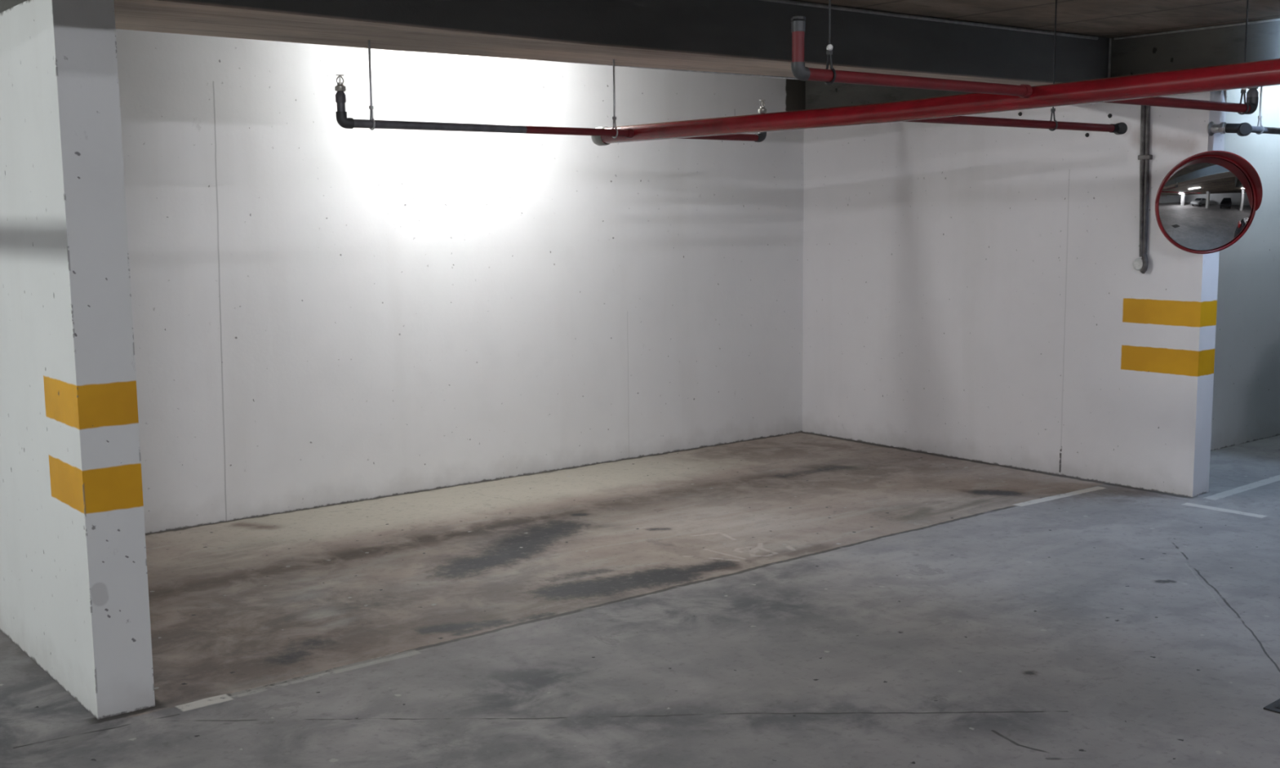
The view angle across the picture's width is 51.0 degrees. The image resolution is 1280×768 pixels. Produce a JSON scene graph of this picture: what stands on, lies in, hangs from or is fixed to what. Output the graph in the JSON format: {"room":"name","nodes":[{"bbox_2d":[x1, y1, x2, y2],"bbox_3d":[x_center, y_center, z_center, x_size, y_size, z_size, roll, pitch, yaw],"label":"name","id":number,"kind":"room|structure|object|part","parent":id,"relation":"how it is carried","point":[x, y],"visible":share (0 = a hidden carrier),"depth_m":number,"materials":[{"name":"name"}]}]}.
{"room":"parking garage","nodes":[
{"label":"parking garage","id":0,"kind":"room"},
{"bbox_2d":[0,0,155,719],"bbox_3d":[-2.295,-0.294,4.827,0.171,2.395,2.305,-6,9,-38],"label":"wall","id":1,"kind":"structure","parent":0,"point":[74,588],"depth_m":4.03,"materials":[{"name":"white paint"}]},
{"bbox_2d":[0,0,26,13],"bbox_3d":[-2.382,-1.363,4.785,0.172,0.262,2.060,-6,9,-38],"label":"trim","id":2,"kind":"structure","parent":1,"relation":"attached to","point":[5,5],"depth_m":4.11,"materials":[{"name":"concrete"}]},
{"bbox_2d":[758,0,1098,39],"bbox_3d":[0.443,-1.610,5.550,5.072,0.017,0.126,-7,10,-39],"label":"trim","id":3,"kind":"structure","parent":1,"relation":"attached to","point":[785,2],"depth_m":6.30,"materials":[{"name":"grey metal"}]},
{"bbox_2d":[115,29,805,533],"bbox_3d":[0.327,-0.798,8.533,8.960,2.395,0.250,-6,9,-38],"label":"wall","id":4,"kind":"structure","parent":0,"point":[325,313],"depth_m":7.23,"materials":[{"name":"white paint"}]},
{"bbox_2d":[498,57,883,86],"bbox_3d":[-0.443,-1.601,6.629,5.178,0.016,0.016,-6,9,-38],"label":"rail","id":5,"kind":"object","parent":4,"relation":"attached to","point":[729,73],"visible":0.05,"depth_m":7.29,"materials":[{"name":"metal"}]},
{"bbox_2d":[0,431,1279,767],"bbox_3d":[3.597,1.412,0.499,25.000,0.001,17.300,-6,9,-38],"label":"floor","id":6,"kind":"structure","parent":0,"point":[800,599],"depth_m":4.87,"materials":[{"name":"concrete"}]},
{"bbox_2d":[1262,698,1279,713],"bbox_3d":[2.108,0.972,4.007,0.340,0.006,0.340,-7,10,-41],"label":"drain grate","id":7,"kind":"object","parent":6,"relation":"on","point":[1274,707],"visible":1,"depth_m":4.03,"materials":[{"name":"metal"}]},
{"bbox_2d":[802,89,1226,497],"bbox_3d":[2.040,-0.610,7.963,0.173,2.133,2.812,-6,9,-38],"label":"wall","id":8,"kind":"structure","parent":0,"point":[972,292],"depth_m":7.71,"materials":[{"name":"white paint"}]},
{"bbox_2d":[805,17,1279,109],"bbox_3d":[3.451,-1.614,6.277,0.438,0.262,7.000,-6,9,-38],"label":"beam","id":9,"kind":"structure","parent":8,"relation":"attached to","point":[1224,45],"depth_m":6.98,"materials":[{"name":"concrete"}]},
{"bbox_2d":[1133,105,1152,273],"bbox_3d":[2.626,-1.068,6.992,0.036,0.984,0.084,-6,9,-38],"label":"conduit","id":10,"kind":"object","parent":8,"relation":"attached to","point":[1140,264],"visible":0.84,"depth_m":6.99,"materials":[{"name":"metal"}]},
{"bbox_2d":[1155,151,1262,253],"bbox_3d":[2.800,-0.883,6.554,0.514,0.497,0.337,-5,9,-32],"label":"convex mirror","id":11,"kind":"object","parent":8,"relation":"attached to","point":[1206,202],"visible":1,"depth_m":6.52,"materials":[{"name":"mirror glass"},{"name":"red plastic"}]},
{"bbox_2d":[1155,151,1262,210],"bbox_3d":[2.761,-0.980,6.494,0.497,0.289,0.108,0,7,2],"label":"hood","id":12,"kind":"object","parent":11,"relation":"attached to","point":[1209,180],"depth_m":6.51,"materials":[{"name":"red plastic"}]},
{"bbox_2d":[1207,121,1279,136],"bbox_3d":[4.071,-1.395,7.563,3.016,0.080,0.202,-6,9,-38],"label":"pipe","id":13,"kind":"object","parent":8,"relation":"attached to","point":[1244,129],"visible":1,"depth_m":6.66,"materials":[{"name":"metal"}]},
{"bbox_2d":[1255,86,1263,134],"bbox_3d":[3.098,-1.390,6.704,0.046,0.284,0.017,5,9,37],"label":"hanger","id":14,"kind":"object","parent":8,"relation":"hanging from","point":[1260,117],"visible":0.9,"depth_m":6.70,"materials":[{"name":"metal"}]},
{"bbox_3d":[3.098,-1.432,6.698,0.008,0.198,0.008,-6,9,-38],"label":"threaded rod","id":15,"kind":"part","parent":14,"relation":"part of","materials":[{"name":"metal"}]},
{"bbox_2d":[794,0,1279,38],"bbox_3d":[3.572,-1.062,0.180,25.000,0.200,17.300,-6,9,-38],"label":"ceiling","id":16,"kind":"structure","parent":0,"point":[1109,19],"depth_m":6.22,"materials":[{"name":"concrete"}]},
{"bbox_2d":[824,0,835,84],"bbox_3d":[0.510,-1.089,3.604,0.020,0.560,0.046,-3,8,-21],"label":"hanger","id":17,"kind":"object","parent":16,"relation":"hanging from","point":[829,47],"visible":0.82,"depth_m":3.62,"materials":[{"name":"grey metal"}]},
{"bbox_3d":[0.510,-1.131,3.599,0.006,0.474,0.006,-6,9,-38],"label":"threaded rod","id":18,"kind":"part","parent":17,"relation":"part of","materials":[{"name":"grey metal"}]},
{"bbox_2d":[791,16,1258,114],"bbox_3d":[1.363,-0.993,4.304,2.461,0.168,0.042,-6,9,-38],"label":"pipe","id":19,"kind":"object","parent":17,"relation":"hanging from","point":[802,73],"visible":0.74,"depth_m":3.91,"materials":[{"name":"red metal"}]},
{"bbox_2d":[1018,84,1032,97],"bbox_3d":[1.197,-0.912,4.180,0.025,0.041,0.041,-6,9,-38],"label":"outlet","id":20,"kind":"object","parent":19,"relation":"attached to","point":[1027,91],"depth_m":4.16,"materials":[{"name":"red paint"}]},
{"bbox_2d":[1048,0,1057,131],"bbox_3d":[1.699,-1.334,5.503,0.046,0.584,0.017,5,9,37],"label":"hanger","id":21,"kind":"object","parent":16,"relation":"hanging from","point":[1052,110],"visible":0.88,"depth_m":5.50,"materials":[{"name":"grey metal"}]},
{"bbox_2d":[905,115,1127,134],"bbox_3d":[1.454,-1.039,5.334,1.686,0.051,0.067,-6,9,-38],"label":"pipe","id":22,"kind":"object","parent":21,"relation":"hanging from","point":[1120,128],"visible":0.71,"depth_m":5.41,"materials":[{"name":"metal"}]},
{"bbox_3d":[1.699,-1.376,5.497,0.006,0.498,0.006,-6,9,-38],"label":"threaded rod","id":23,"kind":"part","parent":21,"relation":"part of","materials":[{"name":"grey metal"}]},
{"bbox_2d":[1237,0,1248,115],"bbox_3d":[2.249,-1.284,4.985,0.020,0.560,0.046,-3,8,-21],"label":"hanger","id":24,"kind":"object","parent":16,"relation":"hanging from","point":[1243,91],"visible":0.77,"depth_m":4.99,"materials":[{"name":"grey metal"}]},
{"bbox_3d":[2.249,-1.327,4.980,0.006,0.474,0.006,-6,9,-38],"label":"threaded rod","id":25,"kind":"part","parent":24,"relation":"part of","materials":[{"name":"grey metal"}]},
{"bbox_2d":[1210,84,1279,450],"bbox_3d":[3.874,-0.833,8.527,3.427,2.395,0.190,-6,9,-38],"label":"wall","id":26,"kind":"structure","parent":0,"point":[1246,403],"depth_m":8.39,"materials":[{"name":"white paint"}]},
{"bbox_2d":[368,40,375,130],"bbox_3d":[-0.995,-1.102,4.957,0.044,0.326,0.017,5,9,37],"label":"hanger","id":27,"kind":"object","parent":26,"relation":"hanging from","point":[371,107],"visible":1,"depth_m":4.96,"materials":[{"name":"metal"}]},
{"bbox_3d":[-0.995,-1.143,4.951,0.008,0.242,0.008,-6,9,-38],"label":"threaded rod","id":28,"kind":"part","parent":27,"relation":"part of","materials":[{"name":"metal"}]},
{"bbox_2d":[334,74,766,142],"bbox_3d":[-0.262,-1.121,5.546,2.161,0.193,0.040,-6,9,-38],"label":"pipe","id":29,"kind":"object","parent":27,"relation":"hanging from","point":[343,121],"visible":0.91,"depth_m":5.27,"materials":[{"name":"grey metal"}]},
{"bbox_3d":[-1.090,-1.108,4.879,0.031,0.029,0.006,-6,9,-38],"label":"head frame","id":30,"kind":"part","parent":29,"relation":"part of","materials":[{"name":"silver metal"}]},
{"bbox_2d":[114,0,1109,86],"bbox_3d":[0.459,-1.536,5.906,5.680,0.262,0.725,-6,9,-38],"label":"beam","id":31,"kind":"structure","parent":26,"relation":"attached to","point":[744,37],"depth_m":5.40,"materials":[{"name":"concrete"}]},
{"bbox_2d":[612,59,617,137],"bbox_3d":[-0.109,-1.201,5.660,0.044,0.326,0.017,5,9,37],"label":"hanger","id":32,"kind":"object","parent":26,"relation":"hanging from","point":[614,117],"visible":1,"depth_m":5.66,"materials":[{"name":"metal"}]},
{"bbox_3d":[-0.109,-1.243,5.654,0.008,0.242,0.008,-6,9,-38],"label":"threaded rod","id":33,"kind":"part","parent":32,"relation":"part of","materials":[{"name":"metal"}]},
{"bbox_2d":[591,58,1279,146],"bbox_3d":[1.682,-0.855,3.655,0.082,0.150,6.011,-6,9,-38],"label":"pipe","id":34,"kind":"object","parent":32,"relation":"hanging from","point":[1266,73],"visible":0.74,"depth_m":4.34,"materials":[{"name":"metal"}]},
{"bbox_2d":[1107,38,1111,77],"bbox_3d":[2.519,-1.724,7.204,0.014,0.256,0.014,-6,9,-38],"label":"conduit","id":35,"kind":"object","parent":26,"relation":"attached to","point":[1109,39],"visible":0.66,"depth_m":7.20,"materials":[{"name":"grey metal"}]},
{"bbox_2d":[1113,17,1279,39],"bbox_3d":[4.010,-1.627,5.365,0.012,0.012,4.690,-6,9,-38],"label":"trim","id":36,"kind":"structure","parent":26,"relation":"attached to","point":[1273,20],"depth_m":6.81,"materials":[{"name":"grey metal"}]}
]}

